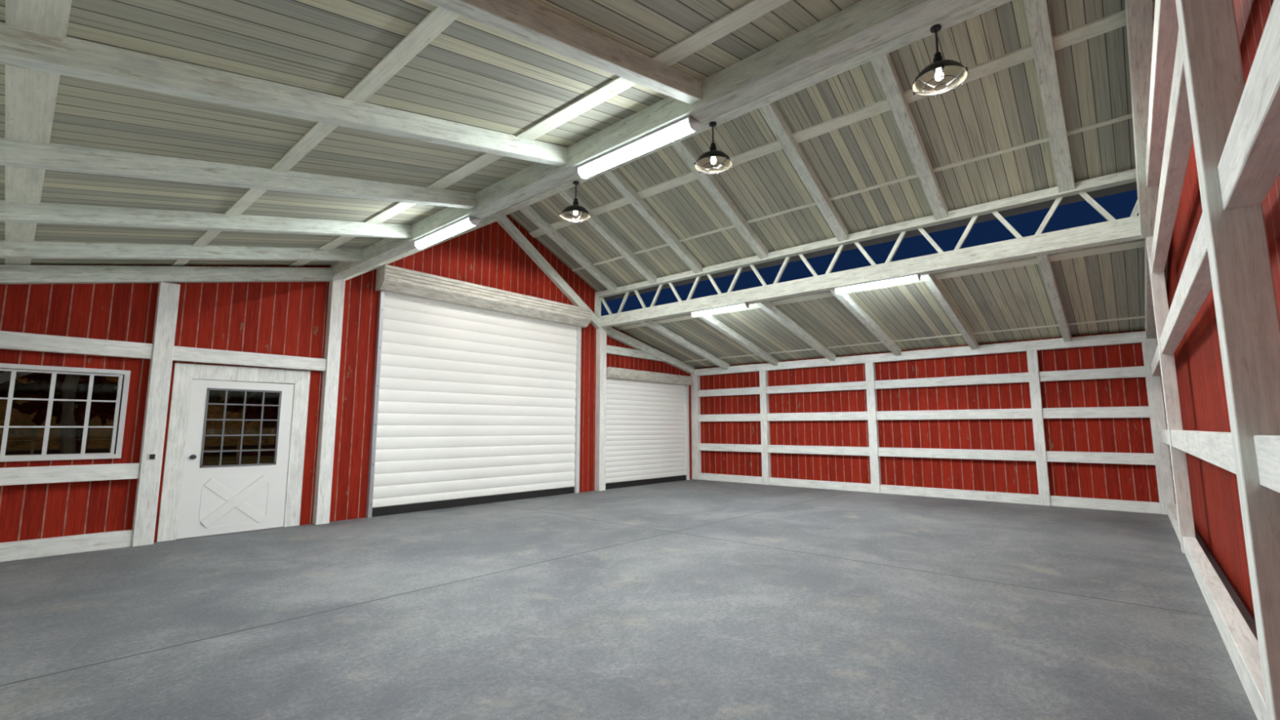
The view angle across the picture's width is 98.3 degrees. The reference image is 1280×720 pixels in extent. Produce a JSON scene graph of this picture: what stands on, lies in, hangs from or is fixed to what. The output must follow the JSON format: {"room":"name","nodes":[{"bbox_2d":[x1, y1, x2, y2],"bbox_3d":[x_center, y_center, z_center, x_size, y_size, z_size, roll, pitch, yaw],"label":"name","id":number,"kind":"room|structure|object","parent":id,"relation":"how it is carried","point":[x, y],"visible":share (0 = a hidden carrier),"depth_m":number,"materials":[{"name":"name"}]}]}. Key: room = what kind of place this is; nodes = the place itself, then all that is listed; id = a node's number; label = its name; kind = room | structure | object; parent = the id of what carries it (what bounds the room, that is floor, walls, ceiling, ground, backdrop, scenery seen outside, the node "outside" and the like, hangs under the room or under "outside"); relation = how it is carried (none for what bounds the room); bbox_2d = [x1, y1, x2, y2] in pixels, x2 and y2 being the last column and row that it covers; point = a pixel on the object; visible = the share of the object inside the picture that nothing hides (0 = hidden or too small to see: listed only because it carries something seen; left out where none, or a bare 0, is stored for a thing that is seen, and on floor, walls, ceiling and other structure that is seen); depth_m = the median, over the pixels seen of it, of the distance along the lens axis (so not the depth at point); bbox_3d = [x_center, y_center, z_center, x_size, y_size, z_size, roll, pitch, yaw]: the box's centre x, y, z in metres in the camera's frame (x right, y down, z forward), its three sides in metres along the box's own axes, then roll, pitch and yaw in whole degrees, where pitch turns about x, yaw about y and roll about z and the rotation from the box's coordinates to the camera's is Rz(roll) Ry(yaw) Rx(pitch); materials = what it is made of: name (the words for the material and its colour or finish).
{"room":"barn interior","nodes":[
{"label":"barn interior","id":0,"kind":"room"},
{"bbox_2d":[0,214,692,542],"bbox_3d":[-3.093,-0.246,11.495,0.075,6.285,14.370,-6,-9,41],"label":"wall","id":1,"kind":"structure","parent":0,"point":[288,318],"depth_m":8.42,"materials":[{"name":"red"}]},
{"bbox_2d":[0,363,130,462],"bbox_3d":[-7.156,0.637,6.658,0.102,1.128,1.430,-6,-9,41],"label":"window","id":2,"kind":"structure","parent":1,"relation":"in","point":[119,418],"depth_m":6.81,"materials":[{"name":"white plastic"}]},
{"bbox_2d":[0,462,140,485],"bbox_3d":[-7.100,1.359,6.540,0.120,0.195,1.774,-6,-9,41],"label":"girt","id":3,"kind":"object","parent":1,"relation":"attached to","point":[85,473],"visible":1,"depth_m":6.68,"materials":[{"name":"paint"}]},
{"bbox_2d":[0,330,153,359],"bbox_3d":[-7.100,-0.193,6.730,0.120,0.198,1.774,-6,-9,41],"label":"girt","id":4,"kind":"object","parent":1,"relation":"attached to","point":[8,340],"visible":1,"depth_m":6.80,"materials":[{"name":"paint"}]},
{"bbox_2d":[0,264,333,284],"bbox_3d":[-6.397,-1.180,7.654,0.124,1.038,3.900,-6,-9,41],"label":"board","id":5,"kind":"object","parent":1,"relation":"attached to","point":[9,273],"visible":1,"depth_m":7.41,"materials":[{"name":"white paint"}]},
{"bbox_2d":[156,363,310,542],"bbox_3d":[-5.834,1.292,8.091,0.111,2.403,1.682,-6,-9,41],"label":"door","id":6,"kind":"structure","parent":1,"relation":"in","point":[197,500],"depth_m":7.97,"materials":[{"name":"white"}]},
{"bbox_2d":[200,387,281,467],"bbox_3d":[-5.838,0.993,8.133,0.039,1.118,0.926,-6,-9,41],"label":"window grille","id":7,"kind":"object","parent":6,"relation":"attached to","point":[206,393],"depth_m":8.13,"materials":[{"name":"wood"}]},
{"bbox_2d":[172,346,326,371],"bbox_3d":[-5.745,-0.005,8.262,0.120,0.192,1.918,-6,-9,41],"label":"girt","id":8,"kind":"object","parent":1,"relation":"attached to","point":[180,353],"visible":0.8,"depth_m":8.13,"materials":[{"name":"paint"}]},
{"bbox_2d":[345,212,499,280],"bbox_3d":[-3.997,-2.254,10.540,0.124,2.158,2.985,-6,-9,41],"label":"brace","id":9,"kind":"object","parent":1,"relation":"attached to","point":[495,217],"visible":0.4,"depth_m":10.54,"materials":[{"name":"white paint"}]},
{"bbox_2d":[365,263,591,517],"bbox_3d":[-2.929,0.718,11.277,0.392,4.317,4.912,-6,-9,41],"label":"door","id":10,"kind":"structure","parent":1,"relation":"in","point":[477,388],"depth_m":10.92,"materials":[{"name":"white"}]},
{"bbox_2d":[375,263,591,328],"bbox_3d":[-2.912,-1.217,11.499,0.347,0.420,4.912,-6,-9,41],"label":"hood","id":11,"kind":"object","parent":10,"relation":"attached to","point":[393,281],"depth_m":10.95,"materials":[{"name":"paint"}]},
{"bbox_2d":[497,214,599,328],"bbox_3d":[-2.028,-1.981,12.766,0.124,2.158,2.985,-6,-9,41],"label":"brace","id":12,"kind":"object","parent":1,"relation":"attached to","point":[504,221],"visible":0.78,"depth_m":12.56,"materials":[{"name":"white paint"}]},
{"bbox_2d":[606,345,665,361],"bbox_3d":[-0.112,-0.167,14.764,0.094,0.202,2.420,-6,-9,41],"label":"girt","id":13,"kind":"object","parent":1,"relation":"attached to","point":[615,350],"visible":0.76,"depth_m":14.53,"materials":[{"name":"white paint"}]},
{"bbox_2d":[605,366,692,489],"bbox_3d":[0.283,1.826,14.924,0.264,3.006,3.536,-6,-9,41],"label":"door","id":14,"kind":"structure","parent":1,"relation":"in","point":[647,412],"depth_m":14.86,"materials":[{"name":"white"}]},
{"bbox_2d":[606,366,692,385],"bbox_3d":[0.311,0.460,15.089,0.219,0.255,3.502,-6,-9,41],"label":"hood","id":15,"kind":"object","parent":14,"relation":"attached to","point":[615,374],"depth_m":14.84,"materials":[{"name":"paint"}]},
{"bbox_2d":[606,327,694,374],"bbox_3d":[0.343,-0.223,15.270,0.124,0.972,3.765,-6,-9,41],"label":"board","id":16,"kind":"object","parent":1,"relation":"attached to","point":[611,332],"visible":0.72,"depth_m":15.04,"materials":[{"name":"white paint"}]},
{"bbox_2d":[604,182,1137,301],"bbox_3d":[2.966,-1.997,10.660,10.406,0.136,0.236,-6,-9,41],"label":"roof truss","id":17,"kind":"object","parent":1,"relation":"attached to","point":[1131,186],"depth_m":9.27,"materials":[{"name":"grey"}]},
{"bbox_2d":[0,0,861,265],"bbox_3d":[-2.664,-1.739,4.168,10.856,1.007,4.335,-6,-9,41],"label":"ceiling","id":18,"kind":"structure","parent":0,"point":[473,73],"depth_m":3.77,"materials":[{"name":"grey metal"}]},
{"bbox_2d":[4,0,71,265],"bbox_3d":[-3.522,-1.541,3.205,10.316,0.060,0.196,-6,-9,41],"label":"roof purlin","id":19,"kind":"object","parent":18,"relation":"attached to","point":[30,95],"visible":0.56,"depth_m":3.29,"materials":[{"name":"wood"}]},
{"bbox_2d":[0,240,362,261],"bbox_3d":[-5.523,-1.339,6.900,0.112,1.028,3.900,-6,-9,41],"label":"rafter","id":20,"kind":"object","parent":18,"relation":"attached to","point":[36,250],"visible":1,"depth_m":6.62,"materials":[{"name":"white paint"}]},
{"bbox_2d":[0,200,411,238],"bbox_3d":[-4.363,-1.463,5.889,0.108,1.028,3.900,-6,-9,41],"label":"rafter","id":21,"kind":"object","parent":18,"relation":"attached to","point":[43,212],"visible":1,"depth_m":5.56,"materials":[{"name":"white paint"}]},
{"bbox_2d":[0,136,475,208],"bbox_3d":[-3.208,-1.586,4.882,0.110,1.028,3.900,-6,-9,41],"label":"rafter","id":22,"kind":"object","parent":18,"relation":"attached to","point":[52,156],"visible":1,"depth_m":4.47,"materials":[{"name":"white paint"}]},
{"bbox_2d":[0,21,568,166],"bbox_3d":[-2.019,-1.713,3.846,0.108,1.028,3.900,-6,-9,41],"label":"rafter","id":23,"kind":"object","parent":18,"relation":"attached to","point":[69,56],"visible":1,"depth_m":3.32,"materials":[{"name":"white paint"}]},
{"bbox_2d":[171,6,459,266],"bbox_3d":[-2.563,-1.729,4.329,10.316,0.045,0.128,-6,-9,41],"label":"roof purlin","id":24,"kind":"object","parent":18,"relation":"attached to","point":[438,19],"visible":0.62,"depth_m":3.64,"materials":[{"name":"wood"}]},
{"bbox_2d":[288,0,790,266],"bbox_3d":[-1.616,-1.914,5.438,10.316,0.057,0.184,-6,-9,41],"label":"roof purlin","id":25,"kind":"object","parent":18,"relation":"attached to","point":[753,10],"visible":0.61,"depth_m":4.27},
{"bbox_2d":[422,0,702,104],"bbox_3d":[-0.842,-1.839,2.820,0.106,1.028,3.900,-6,-9,41],"label":"rafter","id":26,"kind":"object","parent":18,"relation":"attached to","point":[526,20],"visible":1,"depth_m":3.29,"materials":[{"name":"white paint"}]},
{"bbox_2d":[0,479,1257,719],"bbox_3d":[0.845,2.497,7.675,10.556,0.090,14.370,-6,-9,41],"label":"floor","id":27,"kind":"structure","parent":0,"point":[691,599],"depth_m":4.39,"materials":[{"name":"concrete"}]},
{"bbox_2d":[0,529,133,562],"bbox_3d":[-7.100,2.199,6.437,0.120,0.200,1.774,-6,-9,41],"label":"girt","id":28,"kind":"object","parent":27,"relation":"on","point":[53,546],"visible":1,"depth_m":6.61,"materials":[{"name":"paint"}]},
{"bbox_2d":[131,281,180,546],"bbox_3d":[-6.435,0.674,7.364,0.159,3.453,0.207,-6,-9,41],"label":"post","id":29,"kind":"object","parent":27,"relation":"on","point":[146,501],"visible":0.92,"depth_m":7.30,"materials":[{"name":"paint"}]},
{"bbox_2d":[312,276,345,524],"bbox_3d":[-5.037,0.610,8.976,0.159,3.972,0.195,-6,-9,41],"label":"post","id":30,"kind":"object","parent":27,"relation":"on","point":[327,420],"visible":0.92,"depth_m":8.91,"materials":[{"name":"paint"}]},
{"bbox_2d":[594,326,606,491],"bbox_3d":[-0.962,1.169,13.584,0.159,3.982,0.218,-6,-9,41],"label":"post","id":31,"kind":"object","parent":27,"relation":"on","point":[601,333],"visible":0.98,"depth_m":13.51,"materials":[{"name":"paint"}]},
{"bbox_2d":[691,375,701,479],"bbox_3d":[1.666,1.991,16.438,0.237,3.045,0.142,-6,-9,41],"label":"post","id":32,"kind":"object","parent":27,"relation":"on","point":[695,385],"visible":1,"depth_m":16.37,"materials":[{"name":"paint"}]},
{"bbox_2d":[699,472,762,484],"bbox_3d":[2.540,3.318,15.522,2.064,0.189,0.112,-6,-9,41],"label":"plate","id":33,"kind":"object","parent":27,"relation":"on","point":[711,477],"visible":0.84,"depth_m":15.44,"materials":[{"name":"paint"}]},
{"bbox_2d":[759,370,770,484],"bbox_3d":[3.377,1.808,14.947,0.189,3.045,0.142,-6,-9,41],"label":"post","id":34,"kind":"object","parent":27,"relation":"on","point":[763,375],"visible":1,"depth_m":14.89,"materials":[{"name":"paint"}]},
{"bbox_2d":[768,477,871,492],"bbox_3d":[4.454,3.113,13.854,2.652,0.189,0.112,-6,-9,41],"label":"plate","id":35,"kind":"object","parent":27,"relation":"on","point":[854,486],"visible":0.84,"depth_m":13.73,"materials":[{"name":"paint"}]},
{"bbox_2d":[865,362,881,493],"bbox_3d":[5.513,1.581,13.085,0.192,3.045,0.142,-6,-9,41],"label":"post","id":36,"kind":"object","parent":27,"relation":"on","point":[870,373],"visible":1,"depth_m":13.03,"materials":[{"name":"paint"}]},
{"bbox_2d":[880,484,1039,505],"bbox_3d":[6.728,2.871,11.872,3.015,0.189,0.112,-6,-9,41],"label":"plate","id":37,"kind":"object","parent":27,"relation":"on","point":[1018,498],"visible":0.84,"depth_m":11.71,"materials":[{"name":"paint"}]},
{"bbox_2d":[1026,350,1050,506],"bbox_3d":[7.915,1.324,10.992,0.171,3.045,0.142,-6,-9,41],"label":"post","id":38,"kind":"object","parent":27,"relation":"on","point":[1042,465],"visible":1,"depth_m":10.93,"materials":[{"name":"paint"}]},
{"bbox_2d":[1049,495,1160,514],"bbox_3d":[8.575,2.673,10.262,1.560,0.189,0.112,-6,-9,41],"label":"plate","id":39,"kind":"object","parent":27,"relation":"on","point":[1055,500],"visible":1,"depth_m":10.19,"materials":[{"name":"paint"}]},
{"bbox_2d":[1142,341,1175,515],"bbox_3d":[9.226,1.184,9.849,0.200,3.045,0.142,-6,-9,41],"label":"post","id":40,"kind":"object","parent":27,"relation":"on","point":[1153,384],"visible":0.76,"depth_m":9.80,"materials":[{"name":"paint"}]},
{"bbox_2d":[1145,235,1195,553],"bbox_3d":[6.654,0.356,6.946,0.130,3.982,0.218,-6,-9,41],"label":"post","id":41,"kind":"object","parent":27,"relation":"on","point":[1159,295],"visible":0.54,"depth_m":6.84,"materials":[{"name":"paint"}]},
{"bbox_2d":[1144,238,1156,338],"bbox_3d":[7.966,-1.037,8.626,0.135,0.972,3.765,-6,-9,41],"label":"board","id":42,"kind":"object","parent":41,"relation":"attached to","point":[1149,320],"visible":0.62,"depth_m":8.85,"materials":[{"name":"white paint"}]},
{"bbox_2d":[1150,29,1193,272],"bbox_3d":[4.622,-1.489,4.827,0.112,0.200,5.962,-6,-9,41],"label":"girt","id":43,"kind":"object","parent":41,"relation":"attached to","point":[1179,139],"visible":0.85,"depth_m":4.18,"materials":[{"name":"paint"}]},
{"bbox_2d":[1160,213,1212,353],"bbox_3d":[4.622,-0.453,4.700,0.112,0.200,5.962,-6,-9,41],"label":"girt","id":44,"kind":"object","parent":41,"relation":"attached to","point":[1194,286],"visible":0.58,"depth_m":3.97,"materials":[{"name":"paint"}]},
{"bbox_2d":[1170,430,1236,474],"bbox_3d":[4.622,0.689,4.560,0.112,0.201,5.962,-6,-9,41],"label":"girt","id":45,"kind":"object","parent":41,"relation":"attached to","point":[1215,448],"visible":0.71,"depth_m":3.60,"materials":[{"name":"paint"}]},
{"bbox_2d":[1182,536,1267,719],"bbox_3d":[4.622,1.950,4.406,0.112,0.200,5.962,-6,-9,41],"label":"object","id":46,"kind":"object","parent":27,"relation":"on","point":[1242,646],"visible":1,"depth_m":3.71,"materials":[{"name":"paint"}]},
{"bbox_2d":[1175,0,1279,719],"bbox_3d":[2.579,-0.201,2.359,0.158,3.972,0.180,-6,-9,41],"label":"post","id":47,"kind":"object","parent":27,"relation":"on","point":[1248,326],"visible":1,"depth_m":2.31,"materials":[{"name":"paint"}]},
{"bbox_2d":[1217,0,1279,209],"bbox_3d":[1.242,-0.921,0.879,0.112,0.200,3.922,-6,-9,41],"label":"girt","id":48,"kind":"object","parent":47,"relation":"attached to","point":[1249,165],"visible":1,"depth_m":1.84,"materials":[{"name":"paint"}]},
{"bbox_2d":[1253,435,1279,493],"bbox_3d":[1.242,0.221,0.740,0.112,0.201,3.922,-6,-9,41],"label":"girt","id":49,"kind":"object","parent":47,"relation":"attached to","point":[1267,446],"visible":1,"depth_m":2.04,"materials":[{"name":"paint"}]},
{"bbox_2d":[508,0,1155,301],"bbox_3d":[1.943,-2.870,9.593,10.856,1.540,3.330,-6,-9,41],"label":"ceiling","id":50,"kind":"structure","parent":0,"point":[1002,109],"depth_m":8.03,"materials":[{"name":"grey metal"}]},
{"bbox_2d":[519,205,616,292],"bbox_3d":[-1.560,-2.481,12.451,0.165,1.432,2.838,-6,-9,41],"label":"rafter","id":51,"kind":"object","parent":50,"relation":"attached to","point":[528,211],"visible":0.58,"depth_m":12.34,"materials":[{"name":"white paint"}]},
{"bbox_2d":[558,188,656,284],"bbox_3d":[-0.619,-2.581,11.631,0.165,1.432,2.838,-6,-9,41],"label":"rafter","id":52,"kind":"object","parent":50,"relation":"attached to","point":[568,195],"visible":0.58,"depth_m":11.64,"materials":[{"name":"white paint"}]},
{"bbox_2d":[604,168,702,273],"bbox_3d":[0.314,-2.681,10.818,0.172,1.432,2.838,-6,-9,41],"label":"rafter","id":53,"kind":"object","parent":50,"relation":"attached to","point":[614,176],"visible":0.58,"depth_m":10.69,"materials":[{"name":"white paint"}]},
{"bbox_2d":[672,139,768,259],"bbox_3d":[1.486,-2.806,9.796,0.172,1.432,2.838,-6,-9,41],"label":"rafter","id":54,"kind":"object","parent":50,"relation":"attached to","point":[684,148],"visible":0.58,"depth_m":9.72,"materials":[{"name":"white paint"}]},
{"bbox_2d":[496,0,1013,216],"bbox_3d":[0.852,-3.588,8.414,10.155,0.214,0.204,-6,-9,41],"label":"ridge beam","id":55,"kind":"structure","parent":50,"relation":"attached to","point":[980,6],"depth_m":7.12,"materials":[{"name":"white paint"}]},
{"bbox_2d":[559,181,591,222],"bbox_3d":[-1.176,-2.901,10.124,0.568,0.735,0.556,-6,-9,41],"label":"pendant lamp","id":56,"kind":"object","parent":55,"relation":"hanging from","point":[575,213],"visible":1,"depth_m":10.13,"materials":[{"name":"black metal"}]},
{"bbox_2d":[693,121,733,174],"bbox_3d":[1.079,-3.141,8.159,0.568,0.735,0.556,-6,-9,41],"label":"pendant lamp","id":57,"kind":"object","parent":55,"relation":"hanging from","point":[713,161],"visible":1,"depth_m":8.18,"materials":[{"name":"black metal"}]},
{"bbox_2d":[911,23,968,97],"bbox_3d":[3.333,-3.382,6.194,0.568,0.735,0.556,-6,-9,41],"label":"pendant lamp","id":58,"kind":"object","parent":55,"relation":"hanging from","point":[942,76],"visible":1,"depth_m":6.20,"materials":[{"name":"black metal"}]},
{"bbox_2d":[758,102,848,241],"bbox_3d":[2.653,-2.930,8.780,0.172,1.432,2.838,-6,-9,41],"label":"rafter","id":59,"kind":"object","parent":50,"relation":"attached to","point":[770,112],"visible":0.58,"depth_m":8.62,"materials":[{"name":"white paint"}]},
{"bbox_2d":[528,0,1154,237],"bbox_3d":[1.430,-3.229,9.094,10.316,0.094,0.147,-6,-9,41],"label":"roof purlin","id":60,"kind":"object","parent":50,"relation":"attached to","point":[1116,20],"visible":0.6,"depth_m":7.58,"materials":[{"name":"wood"}]},
{"bbox_2d":[571,113,1132,271],"bbox_3d":[2.251,-2.566,9.955,10.316,0.038,0.048,-6,-9,41],"label":"roof purlin","id":61,"kind":"object","parent":50,"relation":"attached to","point":[1128,116],"visible":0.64,"depth_m":8.44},
{"bbox_2d":[594,168,1145,328],"bbox_3d":[2.844,-1.657,10.515,10.342,0.882,0.280,-6,-9,41],"label":"roof truss","id":62,"kind":"object","parent":50,"relation":"attached to","point":[1112,231],"visible":0.85,"depth_m":9.06,"materials":[{"name":"white paint"}]},
{"bbox_2d":[834,273,920,293],"bbox_3d":[4.029,-1.289,9.465,1.383,0.100,0.141,-6,-9,41],"label":"fluorescent light","id":63,"kind":"object","parent":62,"relation":"attached to","point":[917,277],"visible":1,"depth_m":9.38,"materials":[{"name":"grey"}]},
{"bbox_2d":[1124,0,1159,238],"bbox_3d":[5.582,-2.794,6.134,0.188,2.158,2.985,-6,-9,41],"label":"rafter","id":64,"kind":"object","parent":62,"relation":"attached to","point":[1139,13],"visible":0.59,"depth_m":5.94,"materials":[{"name":"white paint"}]},
{"bbox_2d":[1145,0,1178,187],"bbox_3d":[4.639,-2.393,4.922,0.135,0.202,5.962,-6,-9,41],"label":"girt","id":65,"kind":"object","parent":64,"relation":"attached to","point":[1166,25],"visible":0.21,"depth_m":4.66,"materials":[{"name":"paint"}]},
{"bbox_2d":[871,53,948,220],"bbox_3d":[3.828,-3.056,7.755,0.180,1.432,2.838,-6,-9,41],"label":"rafter","id":66,"kind":"object","parent":50,"relation":"attached to","point":[883,66],"visible":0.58,"depth_m":7.58,"materials":[{"name":"white paint"}]},
{"bbox_2d":[1023,0,1075,192],"bbox_3d":[5.005,-3.182,6.730,0.183,1.432,2.838,-6,-9,41],"label":"rafter","id":67,"kind":"object","parent":50,"relation":"attached to","point":[1037,11],"visible":1,"depth_m":6.57,"materials":[{"name":"white paint"}]},
{"bbox_2d":[613,238,1168,368],"bbox_3d":[4.353,-0.756,12.099,10.856,1.038,4.335,-6,-9,41],"label":"ceiling","id":68,"kind":"structure","parent":0,"point":[1110,285],"depth_m":10.74,"materials":[{"name":"grey metal"}]},
{"bbox_2d":[640,320,729,369],"bbox_3d":[1.260,-0.395,14.515,0.120,1.036,3.818,-6,-9,41],"label":"rafter","id":69,"kind":"object","parent":68,"relation":"attached to","point":[651,324],"visible":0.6,"depth_m":14.36,"materials":[{"name":"white paint"}]},
{"bbox_2d":[697,314,778,365],"bbox_3d":[2.419,-0.518,13.505,0.124,1.036,3.818,-6,-9,41],"label":"rafter","id":70,"kind":"object","parent":68,"relation":"attached to","point":[708,318],"visible":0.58,"depth_m":13.40,"materials":[{"name":"white paint"}]},
{"bbox_2d":[755,301,835,360],"bbox_3d":[3.585,-0.643,12.489,0.128,1.036,3.818,-6,-9,41],"label":"rafter","id":71,"kind":"object","parent":68,"relation":"attached to","point":[773,311],"visible":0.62,"depth_m":12.30,"materials":[{"name":"white paint"}]},
{"bbox_2d":[830,289,902,355],"bbox_3d":[4.749,-0.767,11.474,0.126,1.036,3.818,-6,-9,41],"label":"rafter","id":72,"kind":"object","parent":68,"relation":"attached to","point":[843,297],"visible":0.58,"depth_m":11.34,"materials":[{"name":"white paint"}]},
{"bbox_2d":[614,239,1144,329],"bbox_3d":[3.280,-1.227,10.972,10.316,0.062,0.184,-6,-9,41],"label":"roof purlin","id":73,"kind":"object","parent":68,"relation":"attached to","point":[1140,243],"visible":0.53,"depth_m":9.07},
{"bbox_2d":[682,315,1144,362],"bbox_3d":[5.090,-0.356,12.941,10.316,0.027,0.060,-6,-9,41],"label":"roof purlin","id":74,"kind":"object","parent":68,"relation":"attached to","point":[1140,317],"visible":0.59,"depth_m":11.65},
{"bbox_2d":[920,273,978,349],"bbox_3d":[5.910,-0.891,10.463,0.120,1.036,3.818,-6,-9,41],"label":"rafter","id":75,"kind":"object","parent":68,"relation":"attached to","point":[931,280],"visible":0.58,"depth_m":10.22,"materials":[{"name":"white paint"}]},
{"bbox_2d":[1036,254,1071,342],"bbox_3d":[7.090,-1.017,9.434,0.122,1.036,3.818,-6,-9,41],"label":"rafter","id":76,"kind":"object","parent":68,"relation":"attached to","point":[1044,262],"visible":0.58,"depth_m":9.16,"materials":[{"name":"white paint"}]},
{"bbox_2d":[694,329,1176,504],"bbox_3d":[5.561,1.470,13.212,10.406,3.296,0.075,-6,-9,41],"label":"wall","id":77,"kind":"structure","parent":0,"point":[1136,482],"depth_m":12.02,"materials":[{"name":"red"}]},
{"bbox_2d":[697,386,759,396],"bbox_3d":[2.540,0.918,15.816,2.064,0.194,0.112,-6,-9,41],"label":"girt","id":78,"kind":"object","parent":77,"relation":"attached to","point":[754,390],"visible":0.86,"depth_m":15.74,"materials":[{"name":"paint"}]},
{"bbox_2d":[698,413,760,421],"bbox_3d":[2.540,1.641,15.727,2.064,0.202,0.112,-6,-9,41],"label":"girt","id":79,"kind":"object","parent":77,"relation":"attached to","point":[722,417],"visible":0.84,"depth_m":15.63,"materials":[{"name":"paint"}]},
{"bbox_2d":[698,443,761,452],"bbox_3d":[2.540,2.474,15.625,2.064,0.201,0.112,-6,-9,41],"label":"girt","id":80,"kind":"object","parent":77,"relation":"attached to","point":[702,446],"visible":0.84,"depth_m":15.55,"materials":[{"name":"paint"}]},
{"bbox_2d":[766,381,866,394],"bbox_3d":[4.454,0.714,14.148,2.652,0.194,0.112,-6,-9,41],"label":"girt","id":81,"kind":"object","parent":77,"relation":"attached to","point":[859,385],"visible":0.86,"depth_m":14.03,"materials":[{"name":"paint"}]},
{"bbox_2d":[767,411,867,421],"bbox_3d":[4.454,1.436,14.059,2.652,0.202,0.112,-6,-9,41],"label":"girt","id":82,"kind":"object","parent":77,"relation":"attached to","point":[851,415],"visible":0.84,"depth_m":13.93,"materials":[{"name":"paint"}]},
{"bbox_2d":[768,444,869,455],"bbox_3d":[4.454,2.269,13.957,2.652,0.201,0.112,-6,-9,41],"label":"girt","id":83,"kind":"object","parent":77,"relation":"attached to","point":[823,450],"visible":0.86,"depth_m":13.85,"materials":[{"name":"paint"}]},
{"bbox_2d":[690,331,1156,376],"bbox_3d":[5.435,-0.020,13.345,10.282,0.195,0.150,-6,-9,41],"label":"plate","id":84,"kind":"object","parent":77,"relation":"attached to","point":[1135,337],"visible":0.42,"depth_m":12.07,"materials":[{"name":"paint"}]},
{"bbox_2d":[874,372,1029,389],"bbox_3d":[6.728,0.471,12.166,3.015,0.194,0.112,-6,-9,41],"label":"girt","id":85,"kind":"object","parent":77,"relation":"attached to","point":[1010,377],"visible":0.86,"depth_m":12.01,"materials":[{"name":"paint"}]},
{"bbox_2d":[875,408,1032,420],"bbox_3d":[6.728,1.193,12.078,3.015,0.202,0.112,-6,-9,41],"label":"girt","id":86,"kind":"object","parent":77,"relation":"attached to","point":[1024,413],"visible":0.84,"depth_m":11.91,"materials":[{"name":"paint"}]},
{"bbox_2d":[878,447,1035,461],"bbox_3d":[6.728,2.026,11.976,3.015,0.201,0.112,-6,-9,41],"label":"girt","id":87,"kind":"object","parent":77,"relation":"attached to","point":[999,455],"visible":0.86,"depth_m":11.81,"materials":[{"name":"paint"}]},
{"bbox_2d":[1039,366,1145,382],"bbox_3d":[8.575,0.274,10.556,1.560,0.194,0.112,-6,-9,41],"label":"girt","id":88,"kind":"object","parent":77,"relation":"attached to","point":[1131,371],"visible":0.98,"depth_m":10.48,"materials":[{"name":"paint"}]},
{"bbox_2d":[1042,406,1150,418],"bbox_3d":[8.575,0.996,10.468,1.560,0.202,0.112,-6,-9,41],"label":"girt","id":89,"kind":"object","parent":77,"relation":"attached to","point":[1110,411],"visible":0.98,"depth_m":10.38,"materials":[{"name":"paint"}]},
{"bbox_2d":[1045,451,1155,465],"bbox_3d":[8.575,1.829,10.366,1.560,0.201,0.112,-6,-9,41],"label":"girt","id":90,"kind":"object","parent":77,"relation":"attached to","point":[1148,459],"visible":0.98,"depth_m":10.28,"materials":[{"name":"paint"}]},
{"bbox_2d":[1166,0,1279,622],"bbox_3d":[4.782,-1.087,4.631,0.075,6.285,14.370,-6,-9,41],"label":"wall","id":91,"kind":"structure","parent":0,"point":[1214,489],"depth_m":5.27,"materials":[{"name":"red"}]},
{"bbox_3d":[-0.254,-3.174,7.109,10.856,0.041,3.669,-6,15,41],"label":"ceiling","id":92,"kind":"structure","parent":0,"visible":0},
{"bbox_2d":[330,0,979,278],"bbox_3d":[-1.185,-2.210,5.960,10.342,0.892,0.262,-6,-9,41],"label":"beam","id":93,"kind":"structure","parent":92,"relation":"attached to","point":[863,25],"depth_m":4.15,"materials":[{"name":"white paint"}]},
{"bbox_2d":[413,215,479,249],"bbox_3d":[-2.454,-1.584,6.970,1.346,0.100,0.141,-6,-9,41],"label":"fluorescent light","id":94,"kind":"object","parent":93,"relation":"attached to","point":[469,221],"visible":1,"depth_m":6.85,"materials":[{"name":"grey"}]},
{"bbox_2d":[576,115,700,179],"bbox_3d":[-0.058,-1.840,4.883,1.330,0.100,0.141,-6,-9,41],"label":"fluorescent light","id":95,"kind":"object","parent":93,"relation":"attached to","point":[683,126],"visible":1,"depth_m":4.77,"materials":[{"name":"grey"}]},
{"label":"outside","id":96,"kind":"structure","parent":0,"visible":0},
{"bbox_2d":[0,444,274,466],"bbox_3d":[-44.617,8.941,58.486,124.905,0.225,210.000,-6,-9,41],"label":"ground","id":97,"kind":"structure","parent":96,"point":[227,456],"depth_m":35.89,"materials":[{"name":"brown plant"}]},
{"bbox_2d":[0,370,118,453],"bbox_3d":[-32.992,-1.792,33.430,12.037,15.023,12.038,-6,-9,41],"label":"tree","id":98,"kind":"object","parent":97,"relation":"on","point":[104,388],"visible":0.05,"depth_m":31.43,"materials":[{"name":"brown plant"}]},
{"bbox_2d":[59,373,79,453],"bbox_3d":[-13.047,-1.461,13.059,4.768,9.400,4.767,-6,-9,41],"label":"tree","id":99,"kind":"object","parent":97,"relation":"on","point":[68,388],"visible":0.02,"depth_m":12.63,"materials":[{"name":"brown plant"}]},
{"bbox_2d":[0,378,275,448],"bbox_3d":[-53.330,0.109,67.276,38.075,19.446,120.000,-6,-9,41],"label":"wooded hill","id":100,"kind":"structure","parent":97,"relation":"on","point":[214,411],"depth_m":49.14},
{"bbox_2d":[0,432,275,464],"bbox_3d":[-11.252,2.932,16.534,0.068,1.500,21.150,-6,-9,41],"label":"fence","id":101,"kind":"object","parent":97,"relation":"on","point":[33,437],"visible":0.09,"depth_m":14.10,"materials":[{"name":"brown wood"}]},
{"bbox_2d":[208,379,293,455],"bbox_3d":[-21.921,-0.356,34.366,9.548,12.407,9.622,-6,-9,41],"label":"tree","id":102,"kind":"object","parent":97,"relation":"on","point":[252,412],"visible":0.08,"depth_m":32.12,"materials":[{"name":"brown plant"}]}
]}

